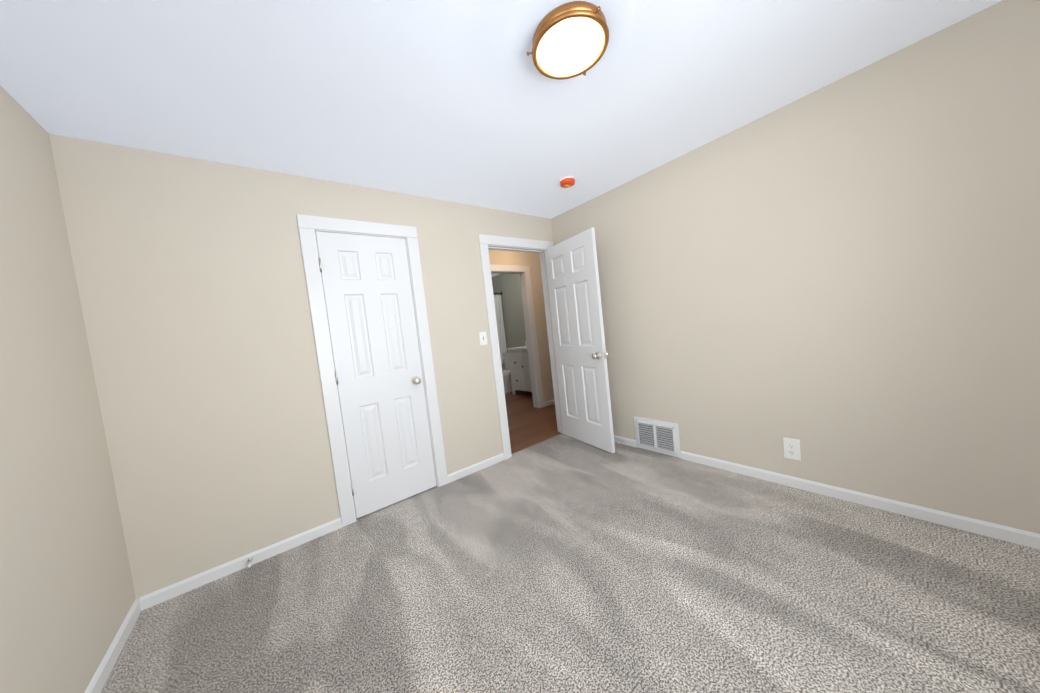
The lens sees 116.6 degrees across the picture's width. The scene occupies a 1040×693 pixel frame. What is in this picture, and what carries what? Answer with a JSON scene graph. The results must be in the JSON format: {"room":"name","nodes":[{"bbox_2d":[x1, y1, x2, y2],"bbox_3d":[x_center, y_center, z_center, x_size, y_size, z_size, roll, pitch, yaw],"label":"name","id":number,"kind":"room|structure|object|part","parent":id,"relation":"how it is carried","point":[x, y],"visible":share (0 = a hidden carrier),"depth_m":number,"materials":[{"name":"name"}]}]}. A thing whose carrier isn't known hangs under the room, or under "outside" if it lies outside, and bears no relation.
{"room":"empty bedroom","nodes":[
{"label":"empty bedroom","id":0,"kind":"room"},
{"bbox_2d":[0,85,135,692],"bbox_3d":[-1.098,0.151,0.203,0.120,2.397,3.668,-9,4,-38],"label":"wall","id":1,"kind":"structure","parent":0,"point":[67,596],"depth_m":1.24,"materials":[{"name":"beige paint"}]},
{"bbox_2d":[84,596,143,692],"bbox_3d":[-0.920,1.299,0.312,0.013,0.068,3.428,-9,4,-38],"label":"baseboard","id":2,"kind":"structure","parent":1,"relation":"attached to","point":[111,656],"depth_m":1.40,"materials":[{"name":"white wood"}]},
{"bbox_2d":[49,134,553,598],"bbox_3d":[0.054,-0.159,3.360,5.620,2.397,0.120,-9,4,-38],"label":"wall","id":3,"kind":"structure","parent":0,"point":[192,288],"depth_m":1.88,"materials":[{"name":"beige paint"}]},
{"bbox_2d":[144,517,341,609],"bbox_3d":[-1.595,1.276,1.951,0.910,0.068,0.013,-9,4,-38],"label":"baseboard","id":4,"kind":"structure","parent":3,"relation":"attached to","point":[166,593],"depth_m":1.88,"materials":[{"name":"white wood"}]},
{"bbox_2d":[297,214,447,526],"bbox_3d":[-1.080,0.146,2.467,0.801,2.139,0.152,-9,4,-38],"label":"trim","id":5,"kind":"structure","parent":3,"relation":"attached to","point":[309,226],"depth_m":2.24,"materials":[{"name":"white wood"}]},
{"bbox_2d":[315,231,436,517],"bbox_3d":[-1.053,0.188,2.436,0.617,2.030,0.167,-9,4,-38],"label":"closet door","id":6,"kind":"structure","parent":3,"relation":"in","point":[366,281],"depth_m":2.40,"materials":[{"name":"white paint"},{"name":"wood"},{"name":"satin nickel"}]},
{"bbox_2d":[447,453,503,482],"bbox_3d":[-0.385,1.089,2.899,0.586,0.068,0.013,-9,4,-38],"label":"baseboard","id":7,"kind":"structure","parent":3,"relation":"attached to","point":[466,471],"depth_m":2.88,"materials":[{"name":"white wood"}]},
{"bbox_2d":[479,332,486,344],"bbox_3d":[-0.336,-0.075,2.966,0.076,0.122,0.018,-9,4,-38],"label":"toggle light switch","id":8,"kind":"object","parent":3,"relation":"attached to","point":[483,337],"visible":1,"depth_m":2.97,"materials":[{"name":"white plastic"}]},
{"bbox_2d":[478,234,562,459],"bbox_3d":[0.063,-0.030,3.363,0.953,2.139,0.152,-9,4,-38],"label":"door frame","id":9,"kind":"structure","parent":3,"relation":"attached to","point":[487,242],"depth_m":3.09,"materials":[{"name":"white wood"}]},
{"bbox_2d":[544,228,614,453],"bbox_3d":[0.566,-0.034,3.211,0.167,2.030,0.769,-8,4,-28],"label":"entry door","id":10,"kind":"structure","parent":3,"relation":"in","point":[581,353],"depth_m":3.13,"materials":[{"name":"white paint"},{"name":"wood"},{"name":"satin nickel"}]},
{"bbox_2d":[0,0,1001,276],"bbox_3d":[-0.182,-1.399,3.318,5.740,0.120,7.390,-9,4,-38],"label":"ceiling","id":11,"kind":"structure","parent":0,"point":[458,102],"depth_m":1.47,"materials":[{"name":"paint"}]},
{"bbox_2d":[559,176,574,187],"bbox_3d":[0.389,-1.336,2.625,0.132,0.048,0.132,-9,4,-38],"label":"smoke detector","id":12,"kind":"object","parent":11,"relation":"attached to","point":[567,182],"visible":1,"depth_m":2.59,"materials":[{"name":"red plastic"}]},
{"bbox_2d":[527,1,608,79],"bbox_3d":[0.214,-1.226,1.311,0.325,0.076,0.332,-9,4,-38],"label":"ceiling light","id":13,"kind":"object","parent":11,"relation":"attached to","point":[570,46],"depth_m":1.26,"materials":[{"name":"white"}]},
{"bbox_3d":[0.213,-1.237,1.311,0.325,0.054,0.332,-9,4,-38],"label":"ceiling light","id":14,"kind":"part","parent":13,"relation":"part of","materials":[{"name":"white glass"}]},
{"bbox_2d":[492,274,525,365],"bbox_3d":[0.021,-0.339,6.486,0.120,2.397,2.600,-9,4,-38],"label":"wall","id":15,"kind":"structure","parent":0,"point":[508,286],"depth_m":6.55,"materials":[{"name":"paint"}]},
{"bbox_3d":[-1.045,-1.016,6.243,1.678,0.064,0.064,-9,4,-38],"label":"shower rod","id":16,"kind":"object","parent":15,"relation":"attached to","visible":0},
{"bbox_2d":[494,295,506,364],"bbox_3d":[-0.573,-0.340,6.576,0.622,1.517,0.071,-9,4,-38],"label":"shower curtain","id":17,"kind":"object","parent":16,"relation":"hanging from","point":[500,323],"visible":0.17,"depth_m":6.70,"materials":[{"name":"white fabric"}]},
{"bbox_2d":[488,249,553,401],"bbox_3d":[0.158,-0.259,4.866,3.590,2.397,0.120,-9,4,-38],"label":"wall","id":18,"kind":"structure","parent":0,"point":[531,260],"depth_m":4.90,"materials":[{"name":"beige paint"}]},
{"bbox_2d":[490,264,543,407],"bbox_3d":[-0.150,-0.081,4.624,0.918,2.139,0.156,-9,4,-38],"label":"door frame","id":19,"kind":"structure","parent":18,"relation":"attached to","point":[523,272],"depth_m":4.82,"materials":[{"name":"white wood"}]},
{"bbox_2d":[544,399,554,406],"bbox_3d":[0.998,0.791,5.409,1.626,0.068,0.013,-9,4,-38],"label":"baseboard","id":20,"kind":"structure","parent":18,"relation":"attached to","point":[549,402],"depth_m":4.96,"materials":[{"name":"white wood"}]},
{"bbox_2d":[505,390,561,453],"bbox_3d":[-0.129,0.990,5.576,3.470,0.098,3.796,-9,4,-38],"label":"floor","id":21,"kind":"structure","parent":0,"point":[529,424],"depth_m":4.23,"materials":[{"name":"brown wood"}]},
{"bbox_2d":[502,352,515,393],"bbox_3d":[-0.285,0.523,6.377,0.678,0.765,0.470,-9,4,-38],"label":"toilet","id":22,"kind":"object","parent":21,"relation":"on","point":[507,380],"visible":0.38,"depth_m":6.29,"materials":[{"name":"white ceramic"}]},
{"bbox_2d":[506,341,531,394],"bbox_3d":[0.187,0.377,5.905,0.497,1.009,0.710,-9,4,-38],"label":"bathroom vanity","id":23,"kind":"object","parent":21,"relation":"on","point":[519,368],"visible":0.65,"depth_m":5.81,"materials":[{"name":"white wood"}]},
{"bbox_2d":[100,434,1039,692],"bbox_3d":[0.396,1.182,1.293,3.540,0.100,3.593,-9,4,-38],"label":"floor carpet","id":24,"kind":"object","parent":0,"point":[562,563],"visible":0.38,"depth_m":1.44,"materials":[{"name":"grey carpet"}]},
{"bbox_2d":[551,0,1039,533],"bbox_3d":[1.611,-0.264,2.250,0.120,2.397,3.548,-9,4,-38],"label":"wall","id":25,"kind":"structure","parent":0,"point":[839,278],"depth_m":1.77,"materials":[{"name":"beige paint"}]},
{"bbox_2d":[614,435,635,446],"bbox_3d":[0.842,0.929,3.353,0.020,0.068,0.814,-9,4,-38],"label":"baseboard","id":26,"kind":"structure","parent":25,"relation":"attached to","point":[630,442],"depth_m":3.12,"materials":[{"name":"white wood"}]},
{"bbox_2d":[634,416,680,457],"bbox_3d":[1.205,0.799,2.856,0.030,0.296,0.417,-9,4,-38],"label":"air vent","id":27,"kind":"object","parent":25,"relation":"in","point":[658,436],"visible":1,"depth_m":2.83,"materials":[{"name":"white metal"}]},
{"bbox_2d":[783,437,800,460],"bbox_3d":[1.785,0.673,2.108,0.009,0.139,0.087,-9,4,-38],"label":"duplex electrical outlet","id":28,"kind":"object","parent":25,"relation":"attached to","point":[792,450],"visible":1,"depth_m":2.10,"materials":[{"name":"white plastic"}]},
{"bbox_2d":[680,451,1039,549],"bbox_3d":[2.019,0.888,1.850,0.013,0.068,2.163,-9,4,-38],"label":"baseboard","id":29,"kind":"structure","parent":25,"relation":"attached to","point":[964,523],"depth_m":1.80,"materials":[{"name":"white wood"}]}
]}

